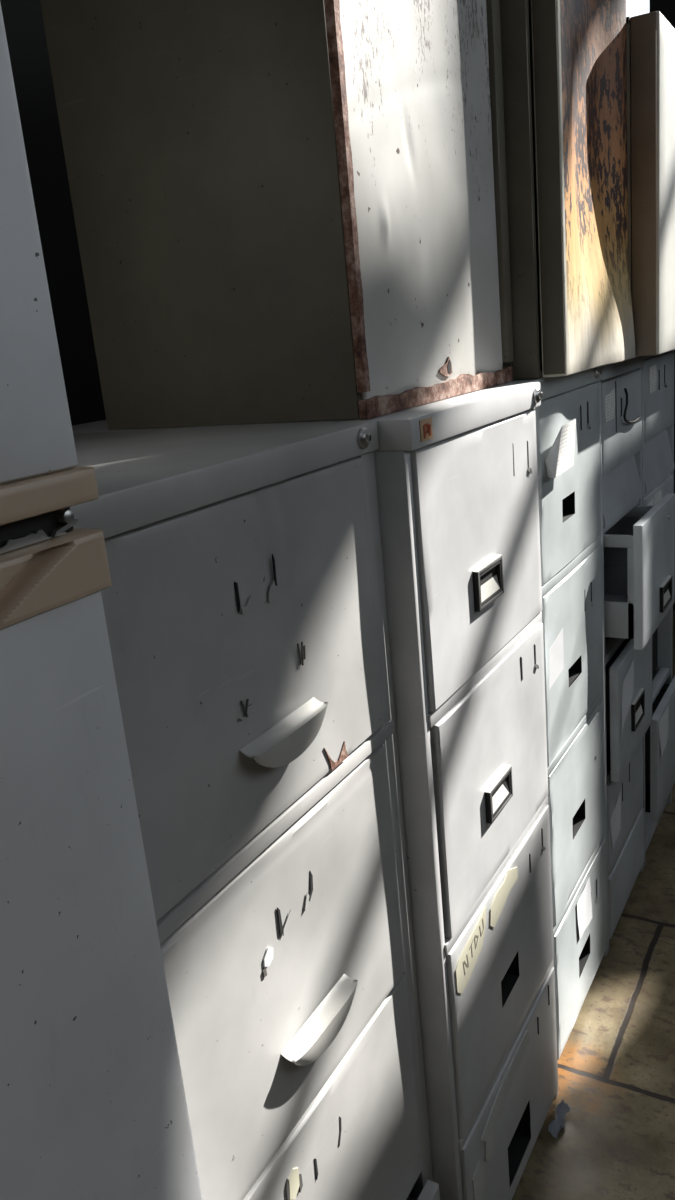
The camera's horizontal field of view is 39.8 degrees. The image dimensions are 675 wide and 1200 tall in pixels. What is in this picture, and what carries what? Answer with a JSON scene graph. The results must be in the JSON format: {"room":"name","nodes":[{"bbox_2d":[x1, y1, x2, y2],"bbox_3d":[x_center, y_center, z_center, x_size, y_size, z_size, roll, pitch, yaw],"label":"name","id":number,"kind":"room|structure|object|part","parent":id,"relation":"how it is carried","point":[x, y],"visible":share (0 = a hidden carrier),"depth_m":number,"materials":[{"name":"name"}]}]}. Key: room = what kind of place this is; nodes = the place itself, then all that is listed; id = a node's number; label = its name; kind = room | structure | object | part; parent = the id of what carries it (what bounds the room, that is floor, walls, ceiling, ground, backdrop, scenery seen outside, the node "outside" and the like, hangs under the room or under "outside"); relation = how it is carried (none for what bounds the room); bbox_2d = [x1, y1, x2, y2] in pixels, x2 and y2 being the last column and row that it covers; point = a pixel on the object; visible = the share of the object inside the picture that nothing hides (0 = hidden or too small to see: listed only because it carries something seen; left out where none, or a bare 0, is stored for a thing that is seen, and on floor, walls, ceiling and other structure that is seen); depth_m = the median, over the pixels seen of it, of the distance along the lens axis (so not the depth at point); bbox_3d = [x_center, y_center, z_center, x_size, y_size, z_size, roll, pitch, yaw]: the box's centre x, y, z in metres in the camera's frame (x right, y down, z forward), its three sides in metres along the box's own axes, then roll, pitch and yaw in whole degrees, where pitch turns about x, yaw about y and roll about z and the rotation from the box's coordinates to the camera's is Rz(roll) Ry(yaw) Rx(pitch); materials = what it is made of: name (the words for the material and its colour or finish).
{"room":"file storage room","nodes":[
{"label":"file storage room","id":0,"kind":"room"},
{"bbox_2d":[0,0,105,425],"bbox_3d":[-0.586,-1.072,2.044,0.150,3.900,5.800,4,18,30],"label":"wall","id":1,"kind":"structure","parent":0,"point":[23,19],"depth_m":1.92,"materials":[{"name":"paint"}]},
{"bbox_2d":[512,611,674,1199],"bbox_3d":[1.262,0.725,2.407,3.800,0.080,7.200,4,18,30],"label":"floor","id":2,"kind":"structure","parent":0,"point":[616,1063],"depth_m":1.82,"materials":[{"name":"tile"}]},
{"bbox_2d":[0,3,202,1199],"bbox_3d":[-0.537,0.431,0.652,0.627,1.770,0.606,4,18,30],"label":"refrigerator","id":3,"kind":"object","parent":2,"relation":"on","point":[93,1104],"visible":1,"depth_m":0.61,"materials":[{"name":"white metal"}]},
{"bbox_3d":[-0.359,-0.200,0.327,0.058,0.408,0.600,4,18,30],"label":"freezer door","id":4,"kind":"part","parent":3,"relation":"part of","materials":[{"name":"white metal"}]},
{"bbox_3d":[-0.278,0.637,0.565,0.059,1.175,0.600,4,18,30],"label":"door","id":5,"kind":"part","parent":3,"relation":"part of","materials":[{"name":"white metal"}]},
{"bbox_2d":[70,421,439,1199],"bbox_3d":[-0.257,0.487,1.169,0.650,1.330,0.487,4,18,30],"label":"filing cabinet","id":6,"kind":"object","parent":2,"relation":"on","point":[245,607],"visible":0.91,"depth_m":0.92,"materials":[{"name":"grey metal"}]},
{"bbox_3d":[-0.072,0.057,0.898,0.019,0.321,0.440,4,18,30],"label":"drawer","id":7,"kind":"part","parent":6,"relation":"part of","materials":[{"name":"white metal"}]},
{"bbox_3d":[-0.041,0.390,0.993,0.019,0.325,0.440,4,18,30],"label":"drawer","id":8,"kind":"part","parent":6,"relation":"part of","materials":[{"name":"white metal"}]},
{"bbox_3d":[-0.046,0.137,0.913,0.023,0.035,0.133,4,18,30],"label":"cup handle","id":9,"kind":"part","parent":6,"relation":"part of","materials":[{"name":"white metal"}]},
{"bbox_3d":[-0.014,0.462,1.008,0.023,0.035,0.134,4,18,30],"label":"cup handle","id":10,"kind":"part","parent":6,"relation":"part of","materials":[{"name":"white metal"}]},
{"bbox_3d":[-0.010,0.704,1.083,0.019,0.321,0.440,4,18,30],"label":"drawer","id":11,"kind":"part","parent":6,"relation":"part of","materials":[{"name":"white metal"}]},
{"bbox_3d":[0.038,0.992,1.152,0.018,0.248,0.440,4,18,30],"label":"drawer","id":12,"kind":"part","parent":6,"relation":"part of","materials":[{"name":"white metal"}]},
{"bbox_2d":[72,382,557,1199],"bbox_3d":[-0.013,0.353,1.556,0.641,1.330,0.464,4,18,30],"label":"filing cabinet","id":13,"kind":"object","parent":2,"relation":"on","point":[457,476],"visible":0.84,"depth_m":1.29,"materials":[{"name":"grey metal"}]},
{"bbox_2d":[40,0,513,429],"bbox_3d":[-0.046,-0.608,1.275,0.401,0.669,0.496,4,18,30],"label":"cupboard","id":14,"kind":"object","parent":13,"relation":"on","point":[284,210],"visible":1,"depth_m":1.11,"materials":[{"name":"grey metal"}]},
{"bbox_3d":[0.113,-0.598,1.169,0.009,0.641,0.452,4,18,30],"label":"panel","id":15,"kind":"part","parent":14,"relation":"part of","materials":[{"name":"paint"}]},
{"bbox_3d":[0.149,-0.289,1.264,0.011,0.027,0.492,4,18,30],"label":"rail","id":16,"kind":"part","parent":14,"relation":"part of","materials":[{"name":"metal"}]},
{"bbox_2d":[423,423,430,438],"bbox_3d":[0.103,-0.194,1.067,0.001,0.016,0.020,4,18,30],"label":"print","id":17,"kind":"object","parent":13,"relation":"attached to","point":[426,426],"depth_m":1.07},
{"bbox_3d":[0.203,-0.076,1.283,0.019,0.321,0.431,4,18,30],"label":"drawer","id":18,"kind":"part","parent":13,"relation":"part of","materials":[{"name":"white metal"}]},
{"bbox_3d":[0.206,-0.024,1.269,0.008,0.055,0.092,4,18,30],"label":"box handle","id":19,"kind":"part","parent":13,"relation":"part of","materials":[{"name":"black plastic"}]},
{"bbox_3d":[0.235,0.243,1.377,0.019,0.308,0.424,4,18,30],"label":"drawer","id":20,"kind":"part","parent":13,"relation":"part of","materials":[{"name":"white metal"}]},
{"bbox_3d":[0.235,0.281,1.356,0.008,0.049,0.089,4,18,30],"label":"box handle","id":21,"kind":"part","parent":13,"relation":"part of","materials":[{"name":"black plastic"}]},
{"bbox_3d":[0.264,0.557,1.463,0.019,0.306,0.431,4,18,30],"label":"drawer","id":22,"kind":"part","parent":13,"relation":"part of","materials":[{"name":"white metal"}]},
{"bbox_3d":[0.291,0.851,1.547,0.018,0.266,0.431,4,18,30],"label":"drawer","id":23,"kind":"part","parent":13,"relation":"part of","materials":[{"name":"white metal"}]},
{"bbox_3d":[0.259,0.595,1.474,0.029,0.049,0.083,4,18,30],"label":"recessed pull","id":24,"kind":"part","parent":13,"relation":"part of","materials":[{"name":"metal"}]},
{"bbox_3d":[0.291,0.907,1.567,0.029,0.084,0.111,4,18,30],"label":"recessed pull","id":25,"kind":"part","parent":13,"relation":"part of","materials":[{"name":"metal"}]},
{"bbox_2d":[503,366,607,1059],"bbox_3d":[0.208,0.226,1.932,0.630,1.330,0.440,4,18,30],"label":"filing cabinet","id":26,"kind":"object","parent":2,"relation":"on","point":[567,416],"visible":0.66,"depth_m":1.76,"materials":[{"name":"grey metal"}]},
{"bbox_2d":[499,0,634,379],"bbox_3d":[0.220,-0.765,1.645,0.497,0.719,0.438,4,18,30],"label":"cupboard","id":27,"kind":"object","parent":26,"relation":"on","point":[564,62],"visible":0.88,"depth_m":1.46,"materials":[{"name":"beige metal"}]},
{"bbox_3d":[0.415,-0.221,1.676,0.020,0.301,0.375,4,18,30],"label":"drawer","id":28,"kind":"part","parent":26,"relation":"part of","materials":[{"name":"white metal"}]},
{"bbox_3d":[0.398,-0.167,1.667,0.029,0.042,0.082,4,18,30],"label":"recessed pull","id":29,"kind":"part","parent":26,"relation":"part of","materials":[{"name":"metal"}]},
{"bbox_3d":[0.446,0.092,1.765,0.020,0.312,0.375,4,18,30],"label":"drawer","id":30,"kind":"part","parent":26,"relation":"part of","materials":[{"name":"white metal"}]},
{"bbox_3d":[0.433,0.133,1.762,0.029,0.036,0.085,4,18,30],"label":"recessed pull","id":31,"kind":"part","parent":26,"relation":"part of","materials":[{"name":"metal"}]},
{"bbox_2d":[569,656,581,686],"bbox_3d":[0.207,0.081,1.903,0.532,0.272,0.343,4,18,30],"label":"handle","id":32,"kind":"object","parent":26,"relation":"on","point":[574,669],"depth_m":1.80,"materials":[{"name":"metal"}]},
{"bbox_3d":[0.476,0.409,1.855,0.020,0.310,0.375,4,18,30],"label":"drawer","id":33,"kind":"part","parent":26,"relation":"part of","materials":[{"name":"white metal"}]},
{"bbox_3d":[0.467,0.432,1.858,0.029,0.047,0.088,4,18,30],"label":"recessed pull","id":34,"kind":"part","parent":26,"relation":"part of","materials":[{"name":"metal"}]},
{"bbox_3d":[0.505,0.711,1.941,0.020,0.280,0.375,4,18,30],"label":"drawer","id":35,"kind":"part","parent":26,"relation":"part of","materials":[{"name":"white metal"}]},
{"bbox_3d":[0.503,0.742,1.956,0.029,0.051,0.091,4,18,30],"label":"recessed pull","id":36,"kind":"part","parent":26,"relation":"part of","materials":[{"name":"metal"}]},
{"bbox_2d":[548,1100,570,1138],"bbox_3d":[0.406,0.950,1.706,0.022,0.018,0.078,4,18,30],"label":"plastic wrapper","id":37,"kind":"object","parent":2,"relation":"on","point":[555,1126],"visible":1,"depth_m":1.71,"materials":[{"name":"grey plastic"}]},
{"bbox_2d":[599,356,674,951],"bbox_3d":[0.432,0.112,2.255,0.686,1.330,0.373,4,18,30],"label":"filing cabinet","id":38,"kind":"object","parent":2,"relation":"on","point":[638,541],"visible":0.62,"depth_m":2.05,"materials":[{"name":"grey metal"}]},
{"bbox_2d":[605,637,630,770],"bbox_3d":[0.441,0.212,2.284,0.532,0.224,0.310,4,18,30],"label":"drawer","id":39,"kind":"object","parent":38,"relation":"on","point":[610,746],"depth_m":2.02,"materials":[{"name":"grey metal"}]},
{"bbox_3d":[0.602,-0.384,1.984,0.016,0.180,0.343,4,18,30],"label":"drawer","id":40,"kind":"part","parent":38,"relation":"part of","materials":[{"name":"grey metal"}]},
{"bbox_3d":[0.683,0.469,2.228,0.018,0.225,0.342,4,18,30],"label":"drawer","id":41,"kind":"part","parent":38,"relation":"part of","materials":[{"name":"grey metal"}]},
{"bbox_3d":[0.705,0.660,2.284,0.016,0.158,0.350,4,18,30],"label":"plinth panel","id":42,"kind":"part","parent":38,"relation":"part of","materials":[{"name":"grey metal"}]},
{"bbox_2d":[603,505,653,638],"bbox_3d":[0.444,-0.083,2.182,0.562,0.222,0.310,4,18,30],"label":"drawer","id":43,"kind":"object","parent":38,"relation":"on","point":[619,596],"depth_m":2.03,"materials":[{"name":"grey metal"}]},
{"bbox_3d":[0.679,0.224,2.146,0.018,0.264,0.342,4,18,30],"label":"drawer","id":44,"kind":"part","parent":38,"relation":"part of","materials":[{"name":"grey metal"}]},
{"bbox_3d":[0.691,0.252,2.143,0.008,0.066,0.100,4,18,30],"label":"box handle","id":45,"kind":"part","parent":38,"relation":"part of","materials":[{"name":"black plastic"}]},
{"bbox_2d":[626,11,674,355],"bbox_3d":[0.599,-0.881,2.169,0.460,0.587,0.858,4,18,30],"label":"cupboard","id":46,"kind":"object","parent":38,"relation":"on","point":[650,38],"visible":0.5,"depth_m":1.72,"materials":[{"name":"beige metal"}]},
{"bbox_3d":[0.796,-0.869,2.057,0.006,0.583,0.857,4,18,30],"label":"door","id":47,"kind":"part","parent":46,"relation":"part of","materials":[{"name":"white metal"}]},
{"bbox_3d":[0.695,-0.071,2.037,0.018,0.262,0.342,4,18,30],"label":"drawer","id":48,"kind":"part","parent":38,"relation":"part of","materials":[{"name":"grey metal"}]},
{"bbox_3d":[0.735,-0.014,2.086,0.008,0.058,0.100,4,18,30],"label":"box handle","id":49,"kind":"part","parent":38,"relation":"part of","materials":[{"name":"black plastic"}]},
{"bbox_2d":[642,349,674,866],"bbox_3d":[0.599,0.003,2.583,0.636,1.330,0.373,4,18,30],"label":"filing cabinet","id":50,"kind":"object","parent":2,"relation":"on","point":[658,370],"visible":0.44,"depth_m":2.41,"materials":[{"name":"grey metal"}]},
{"bbox_2d":[645,683,669,812],"bbox_3d":[0.659,0.384,2.677,0.532,0.248,0.308,4,18,30],"label":"drawer","id":51,"kind":"object","parent":50,"relation":"on","point":[651,734],"depth_m":2.41,"materials":[{"name":"grey metal"}]},
{"bbox_3d":[0.788,-0.505,2.297,0.016,0.188,0.343,4,18,30],"label":"drawer","id":52,"kind":"part","parent":50,"relation":"part of","materials":[{"name":"grey metal"}]},
{"bbox_3d":[0.821,-0.161,2.395,0.018,0.265,0.343,4,18,30],"label":"drawer","id":53,"kind":"part","parent":50,"relation":"part of","materials":[{"name":"grey metal"}]},
{"bbox_3d":[0.897,0.395,2.539,0.018,0.288,0.340,4,18,30],"label":"drawer","id":54,"kind":"part","parent":50,"relation":"part of","materials":[{"name":"grey metal"}]},
{"bbox_2d":[649,0,674,610],"bbox_3d":[2.204,-1.785,3.609,3.050,3.900,0.120,4,18,30],"label":"wall","id":55,"kind":"structure","parent":0,"point":[666,7],"depth_m":3.83,"materials":[{"name":"paint"}]}
]}

